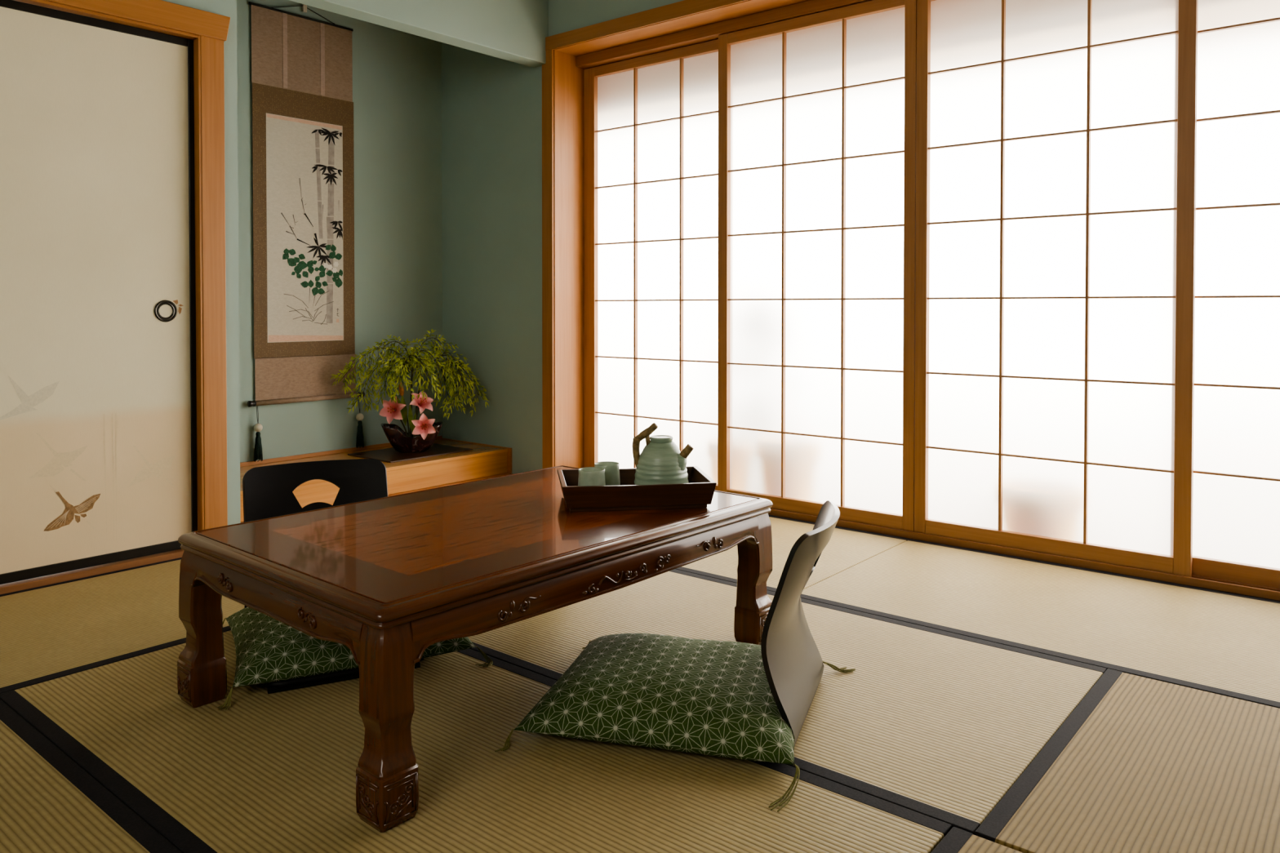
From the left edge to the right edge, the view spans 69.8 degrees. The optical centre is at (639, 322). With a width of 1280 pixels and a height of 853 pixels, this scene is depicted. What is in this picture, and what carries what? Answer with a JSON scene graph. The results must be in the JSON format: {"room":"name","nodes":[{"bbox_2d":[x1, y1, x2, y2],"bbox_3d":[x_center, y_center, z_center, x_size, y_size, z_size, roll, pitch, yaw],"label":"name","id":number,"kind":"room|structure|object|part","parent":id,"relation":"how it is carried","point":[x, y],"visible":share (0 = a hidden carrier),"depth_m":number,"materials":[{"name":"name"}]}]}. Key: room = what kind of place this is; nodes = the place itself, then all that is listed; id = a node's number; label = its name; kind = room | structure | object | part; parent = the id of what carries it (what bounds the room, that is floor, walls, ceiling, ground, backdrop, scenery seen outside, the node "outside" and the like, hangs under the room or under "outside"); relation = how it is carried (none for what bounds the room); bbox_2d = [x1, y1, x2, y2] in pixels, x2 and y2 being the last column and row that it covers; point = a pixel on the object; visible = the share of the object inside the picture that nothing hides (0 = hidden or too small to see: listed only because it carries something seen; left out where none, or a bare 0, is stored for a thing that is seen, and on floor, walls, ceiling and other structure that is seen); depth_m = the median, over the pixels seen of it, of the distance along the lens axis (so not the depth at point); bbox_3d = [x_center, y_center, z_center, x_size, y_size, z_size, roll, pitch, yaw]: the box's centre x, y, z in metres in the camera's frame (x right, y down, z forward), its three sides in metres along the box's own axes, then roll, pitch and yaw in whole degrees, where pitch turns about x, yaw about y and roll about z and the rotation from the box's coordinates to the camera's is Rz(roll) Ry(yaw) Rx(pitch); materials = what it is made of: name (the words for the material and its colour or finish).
{"room":"traditional dwelling","nodes":[
{"label":"traditional dwelling","id":0,"kind":"room"},
{"bbox_2d":[163,0,240,525],"bbox_3d":[-2.443,-0.375,2.077,0.120,2.540,3.083,1,1,40],"label":"wall","id":1,"kind":"structure","parent":0,"point":[224,7],"depth_m":3.21,"materials":[{"name":"teal paint"}]},
{"bbox_2d":[0,0,197,584],"bbox_3d":[-1.847,-0.090,2.749,0.024,1.725,1.010,1,1,40],"label":"door","id":2,"kind":"structure","parent":1,"relation":"in","point":[98,386],"depth_m":2.89,"materials":[{"name":"paper"}]},
{"bbox_3d":[-1.581,-0.038,3.058,0.004,0.073,0.073,1,1,40],"label":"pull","id":3,"kind":"part","parent":2,"relation":"part of","materials":[{"name":"metal"}]},
{"bbox_2d":[0,0,230,594],"bbox_3d":[-1.862,-0.112,2.759,0.148,1.872,1.227,1,1,40],"label":"trim","id":4,"kind":"structure","parent":1,"relation":"attached to","point":[208,31],"depth_m":3.12,"materials":[{"name":"brown wood"}]},
{"bbox_3d":[-1.465,-0.094,3.149,0.020,1.762,0.081,1,1,40],"label":"casing post","id":5,"kind":"part","parent":4,"relation":"part of","materials":[{"name":"brown wood"}]},
{"bbox_2d":[236,0,442,462],"bbox_3d":[-1.510,-0.412,4.335,0.100,2.540,1.950,1,1,40],"label":"wall","id":6,"kind":"structure","parent":0,"point":[397,74],"depth_m":4.52,"materials":[{"name":"teal paint"}]},
{"bbox_2d":[247,1,364,462],"bbox_3d":[-1.520,-0.428,4.206,0.040,2.069,0.578,1,1,40],"label":"scroll","id":7,"kind":"object","parent":6,"relation":"hanging from","point":[303,158],"visible":0.97,"depth_m":4.19,"materials":[{"name":"fabric"}]},
{"bbox_3d":[-1.700,0.356,4.013,0.027,0.027,0.031,1,1,40],"label":"rod knob","id":8,"kind":"part","parent":7,"relation":"part of","materials":[{"name":"black paint"}]},
{"bbox_3d":[-1.681,0.408,4.031,0.012,0.080,0.010,1,1,40],"label":"weight cord","id":9,"kind":"part","parent":7,"relation":"part of","materials":[{"name":"fabric"}]},
{"bbox_3d":[-1.539,-1.395,4.193,0.008,0.010,0.512,1,1,40],"label":"rod","id":10,"kind":"part","parent":7,"relation":"part of","materials":[{"name":"black wood"}]},
{"bbox_3d":[-1.537,-1.423,4.191,0.004,0.051,0.321,1,1,40],"label":"hanging cord","id":11,"kind":"part","parent":7,"relation":"part of","materials":[{"name":"black fabric"}]},
{"bbox_2d":[266,112,343,342],"bbox_3d":[-1.533,-0.421,4.213,0.004,1.017,0.381,1,1,40],"label":"painting","id":12,"kind":"object","parent":7,"relation":"attached to","point":[304,153],"depth_m":4.20,"materials":[{"name":"paper"}]},
{"bbox_3d":[-1.525,0.352,4.223,0.023,0.023,0.516,1,1,40],"label":"rod","id":13,"kind":"part","parent":7,"relation":"part of","materials":[{"name":"wood"}]},
{"bbox_2d":[240,472,513,523],"bbox_3d":[-1.097,0.779,3.936,0.500,0.058,1.464,1,1,40],"label":"step","id":14,"kind":"structure","parent":0,"point":[506,473],"depth_m":4.24,"materials":[{"name":"brown wood"}]},
{"bbox_2d":[240,435,511,522],"bbox_3d":[-1.347,0.678,4.062,0.553,0.137,1.588,1,1,40],"label":"platform","id":15,"kind":"object","parent":14,"relation":"on","point":[484,460],"visible":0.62,"depth_m":4.19,"materials":[{"name":"brown wood"}]},
{"bbox_2d":[347,443,472,462],"bbox_3d":[-1.092,0.619,4.375,0.340,0.006,0.470,1,1,40],"label":"display board","id":16,"kind":"object","parent":15,"relation":"on","point":[388,455],"visible":0.78,"depth_m":4.32,"materials":[{"name":"brown wood"}]},
{"bbox_2d":[381,421,443,453],"bbox_3d":[-1.086,0.548,4.376,0.286,0.133,0.149,0,1,-14],"label":"vase","id":17,"kind":"object","parent":16,"relation":"on","point":[396,436],"visible":0.9,"depth_m":4.32,"materials":[{"name":"brown ceramic"}]},
{"bbox_2d":[379,395,407,435],"bbox_3d":[-1.160,0.471,4.324,0.134,0.252,0.069,0,1,-14],"label":"lily","id":18,"kind":"object","parent":17,"relation":"in","point":[391,411],"visible":0.95,"depth_m":4.32,"materials":[{"name":"pink plant"}]},
{"bbox_3d":[-1.133,0.506,4.363,0.063,0.181,0.007,0,1,-16],"label":"stem","id":19,"kind":"part","parent":18,"relation":"part of","materials":[{"name":"green plant"}]},
{"bbox_2d":[330,328,458,437],"bbox_3d":[-1.150,0.317,4.323,0.590,0.570,0.190,0,1,-14],"label":"leafy branch","id":20,"kind":"object","parent":17,"relation":"in","point":[392,376],"visible":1,"depth_m":4.31,"materials":[{"name":"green plant"}]},
{"bbox_2d":[396,382,416,436],"bbox_3d":[-1.114,0.439,4.360,0.097,0.314,0.026,0,1,-18],"label":"bud","id":21,"kind":"object","parent":17,"relation":"in","point":[404,411],"visible":0.78,"depth_m":4.36,"materials":[{"name":"green plant"}]},
{"bbox_3d":[-1.112,0.474,4.366,0.044,0.243,0.006,-1,1,-37],"label":"stem","id":22,"kind":"part","parent":21,"relation":"part of","materials":[{"name":"green plant"}]},
{"bbox_2d":[409,391,433,437],"bbox_3d":[-1.041,0.464,4.377,0.112,0.265,0.093,0,1,-14],"label":"lily","id":23,"kind":"object","parent":17,"relation":"in","point":[424,403],"visible":0.86,"depth_m":4.38,"materials":[{"name":"pink plant"}]},
{"bbox_3d":[-1.071,0.498,4.383,0.041,0.195,0.013,-1,1,-38],"label":"stem","id":24,"kind":"part","parent":23,"relation":"part of","materials":[{"name":"green plant"}]},
{"bbox_2d":[411,413,435,439],"bbox_3d":[-1.036,0.512,4.317,0.129,0.171,0.087,1,1,28],"label":"lily","id":25,"kind":"object","parent":17,"relation":"in","point":[424,426],"visible":0.96,"depth_m":4.31,"materials":[{"name":"pink plant"}]},
{"bbox_2d":[414,346,488,436],"bbox_3d":[-0.911,0.356,4.438,0.362,0.488,0.110,0,1,-14],"label":"leafy branch","id":26,"kind":"object","parent":17,"relation":"in","point":[460,366],"visible":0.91,"depth_m":4.43,"materials":[{"name":"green plant"}]},
{"bbox_2d":[289,0,547,67],"bbox_3d":[-0.994,-1.436,3.694,0.100,0.472,1.650,1,1,40],"label":"wall header","id":27,"kind":"structure","parent":0,"point":[516,31],"depth_m":3.95,"materials":[{"name":"teal paint"}]},
{"bbox_2d":[441,0,1279,600],"bbox_3d":[1.100,-0.394,3.224,5.335,2.540,0.324,1,1,40],"label":"wall","id":28,"kind":"structure","parent":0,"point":[491,106],"depth_m":4.40,"materials":[{"name":"teal paint"}]},
{"bbox_3d":[-0.428,-0.251,4.304,0.074,2.039,0.018,1,1,40],"label":"casing post","id":29,"kind":"part","parent":28,"relation":"part of","materials":[{"name":"brown wood"}]},
{"bbox_2d":[583,39,718,490],"bbox_3d":[0.064,-0.229,4.164,0.846,1.966,0.030,1,1,40],"label":"door","id":30,"kind":"structure","parent":28,"relation":"attached to","point":[651,122],"depth_m":4.19,"materials":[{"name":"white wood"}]},
{"bbox_3d":[1.057,-1.226,3.319,3.440,0.050,0.123,1,1,40],"label":"head rail","id":31,"kind":"part","parent":28,"relation":"part of","materials":[{"name":"brown wood"}]},
{"bbox_2d":[717,0,916,532],"bbox_3d":[0.671,-0.219,3.606,0.865,1.966,0.030,1,1,40],"label":"door","id":32,"kind":"structure","parent":28,"relation":"attached to","point":[817,111],"depth_m":3.59,"materials":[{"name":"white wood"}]},
{"bbox_2d":[914,0,1198,577],"bbox_3d":[1.341,-0.210,3.050,0.872,1.966,0.030,1,1,40],"label":"door","id":33,"kind":"structure","parent":28,"relation":"attached to","point":[1056,140],"depth_m":3.03,"materials":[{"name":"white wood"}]},
{"bbox_2d":[1191,0,1279,588],"bbox_3d":[2.017,-0.202,2.543,0.941,1.966,0.030,1,1,40],"label":"door","id":34,"kind":"structure","parent":28,"relation":"attached to","point":[1236,493],"depth_m":2.75,"materials":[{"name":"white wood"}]},
{"bbox_3d":[2.015,-0.202,2.545,0.845,1.966,0.028,1,1,40],"label":"rail","id":35,"kind":"part","parent":34,"relation":"part of","materials":[{"name":"brown wood"}]},
{"bbox_3d":[-0.553,0.878,1.423,5.750,0.056,4.660,1,1,40],"label":"floor","id":36,"kind":"structure","parent":0,"visible":0},
{"bbox_2d":[0,699,182,852],"bbox_3d":[-0.988,0.839,1.084,1.782,0.035,0.869,1,1,40],"label":"mat","id":37,"kind":"object","parent":36,"relation":"on","point":[49,803],"visible":1,"depth_m":1.54,"materials":[{"name":"beige wicker"}]},
{"bbox_2d":[0,557,244,693],"bbox_3d":[-1.192,0.809,2.872,0.814,0.035,1.774,1,1,40],"label":"mat","id":38,"kind":"object","parent":36,"relation":"on","point":[54,631],"visible":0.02,"depth_m":2.45,"materials":[{"name":"beige plant"}]},
{"bbox_2d":[0,630,951,852],"bbox_3d":[-0.445,0.828,1.738,1.782,0.035,0.830,1,1,40],"label":"mat","id":39,"kind":"object","parent":36,"relation":"on","point":[273,772],"visible":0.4,"depth_m":1.63,"materials":[{"name":"beige wicker"}]},
{"bbox_2d":[242,458,423,693],"bbox_3d":[-0.783,0.596,2.310,0.374,0.410,0.572,0,1,-26],"label":"chair","id":40,"kind":"object","parent":39,"relation":"on","point":[267,491],"visible":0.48,"depth_m":2.50,"materials":[{"name":"black wood"}]},
{"bbox_3d":[-0.883,0.587,2.512,0.374,0.398,0.120,0,1,-26],"label":"backrest","id":41,"kind":"part","parent":40,"relation":"part of","materials":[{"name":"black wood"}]},
{"bbox_3d":[-0.770,0.790,2.287,0.370,0.022,0.514,0,1,-26],"label":"seat","id":42,"kind":"part","parent":40,"relation":"part of","materials":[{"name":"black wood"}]},
{"bbox_2d":[217,606,493,710],"bbox_3d":[-0.724,0.748,2.263,0.600,0.106,0.552,0,1,-26],"label":"floor cushion","id":43,"kind":"object","parent":40,"relation":"on","point":[268,650],"visible":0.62,"depth_m":2.06,"materials":[{"name":"green fabric"}]},
{"bbox_2d":[177,465,773,832],"bbox_3d":[-0.325,0.624,2.133,0.775,0.359,1.145,1,1,41],"label":"table","id":44,"kind":"object","parent":39,"relation":"on","point":[388,580],"visible":0.89,"depth_m":1.82,"materials":[{"name":"brown wood"}]},
{"bbox_3d":[-0.917,0.643,1.963,0.104,0.327,0.104,1,1,41],"label":"leg","id":45,"kind":"part","parent":44,"relation":"part of","materials":[{"name":"brown wood"}]},
{"bbox_3d":[-0.416,0.650,1.524,0.104,0.327,0.104,1,1,41],"label":"leg","id":46,"kind":"part","parent":44,"relation":"part of","materials":[{"name":"brown wood"}]},
{"bbox_3d":[-0.325,0.462,2.130,0.771,0.036,1.141,1,1,41],"label":"rim moulding","id":47,"kind":"part","parent":44,"relation":"part of","materials":[{"name":"brown wood"}]},
{"bbox_2d":[557,466,716,511],"bbox_3d":[-0.015,0.412,2.276,0.367,0.062,0.234,0,1,-8],"label":"serving tray","id":48,"kind":"object","parent":44,"relation":"on","point":[699,491],"visible":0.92,"depth_m":2.17,"materials":[{"name":"brown wood"}]},
{"bbox_2d":[577,466,605,485],"bbox_3d":[-0.117,0.392,2.215,0.069,0.074,0.069,1,1,40],"label":"tea cup","id":49,"kind":"object","parent":48,"relation":"on","point":[588,476],"visible":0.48,"depth_m":2.19,"materials":[{"name":"green ceramic"}]},
{"bbox_2d":[594,461,620,485],"bbox_3d":[-0.083,0.390,2.297,0.067,0.074,0.067,1,1,40],"label":"tea cup","id":50,"kind":"object","parent":48,"relation":"on","point":[611,468],"visible":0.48,"depth_m":2.27,"materials":[{"name":"green ceramic"}]},
{"bbox_2d":[632,422,693,484],"bbox_3d":[0.053,0.338,2.288,0.136,0.178,0.136,0,1,-27],"label":"teapot","id":51,"kind":"object","parent":48,"relation":"on","point":[660,461],"visible":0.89,"depth_m":2.25,"materials":[{"name":"green ceramic"}]},
{"bbox_3d":[0.013,0.305,2.281,0.065,0.112,0.022,0,1,13],"label":"handle","id":52,"kind":"part","parent":51,"relation":"part of","materials":[{"name":"brown wood"}]},
{"bbox_3d":[0.053,0.291,2.287,0.058,0.014,0.058,0,1,0],"label":"lid","id":53,"kind":"part","parent":51,"relation":"part of","materials":[{"name":"green ceramic"}]},
{"bbox_3d":[0.087,0.354,2.270,0.057,0.062,0.051,0,1,0],"label":"spout","id":54,"kind":"part","parent":51,"relation":"part of","materials":[{"name":"green ceramic"}]},
{"bbox_3d":[0.267,0.637,2.304,0.104,0.327,0.104,1,1,41],"label":"leg","id":55,"kind":"part","parent":44,"relation":"part of","materials":[{"name":"brown wood"}]},
{"bbox_2d":[467,568,1106,835],"bbox_3d":[0.111,0.817,2.381,1.816,0.035,0.866,1,1,40],"label":"mat","id":56,"kind":"object","parent":36,"relation":"on","point":[940,725],"visible":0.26,"depth_m":2.02,"materials":[{"name":"beige wicker"}]},
{"bbox_2d":[760,500,839,746],"bbox_3d":[0.136,0.601,1.974,0.572,0.410,0.374,0,1,20],"label":"chair","id":57,"kind":"object","parent":56,"relation":"on","point":[793,665],"visible":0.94,"depth_m":1.80,"materials":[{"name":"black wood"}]},
{"bbox_2d":[494,633,855,812],"bbox_3d":[0.078,0.756,1.939,0.642,0.100,0.659,0,1,22],"label":"floor cushion","id":58,"kind":"object","parent":57,"relation":"on","point":[698,696],"visible":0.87,"depth_m":1.77,"materials":[{"name":"green fabric"}]},
{"bbox_3d":[0.108,0.795,1.987,0.514,0.022,0.370,0,1,20],"label":"seat","id":59,"kind":"part","parent":57,"relation":"part of","materials":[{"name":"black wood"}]},
{"bbox_2d":[676,514,909,591],"bbox_3d":[0.041,0.798,3.556,1.737,0.035,0.852,1,1,40],"label":"mat","id":60,"kind":"object","parent":36,"relation":"on","point":[846,548],"visible":0.09,"depth_m":3.14,"materials":[{"name":"beige plant"}]},
{"bbox_2d":[931,826,1022,852],"bbox_3d":[0.279,0.848,0.522,0.879,0.035,1.771,1,1,40],"label":"mat","id":61,"kind":"object","parent":36,"relation":"on","point":[957,840],"visible":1,"depth_m":1.43,"materials":[{"name":"beige wicker"}]},
{"bbox_2d":[800,538,1279,708],"bbox_3d":[1.395,0.816,2.432,1.781,0.035,0.852,1,1,40],"label":"mat","id":62,"kind":"object","parent":36,"relation":"on","point":[1212,641],"visible":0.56,"depth_m":2.54,"materials":[{"name":"beige plant"}]},
{"bbox_2d":[974,668,1279,852],"bbox_3d":[1.145,0.832,1.524,0.867,0.035,0.863,1,1,40],"label":"mat","id":63,"kind":"object","parent":36,"relation":"on","point":[1140,764],"visible":0.88,"depth_m":1.63,"materials":[{"name":"beige wicker"}]}
]}

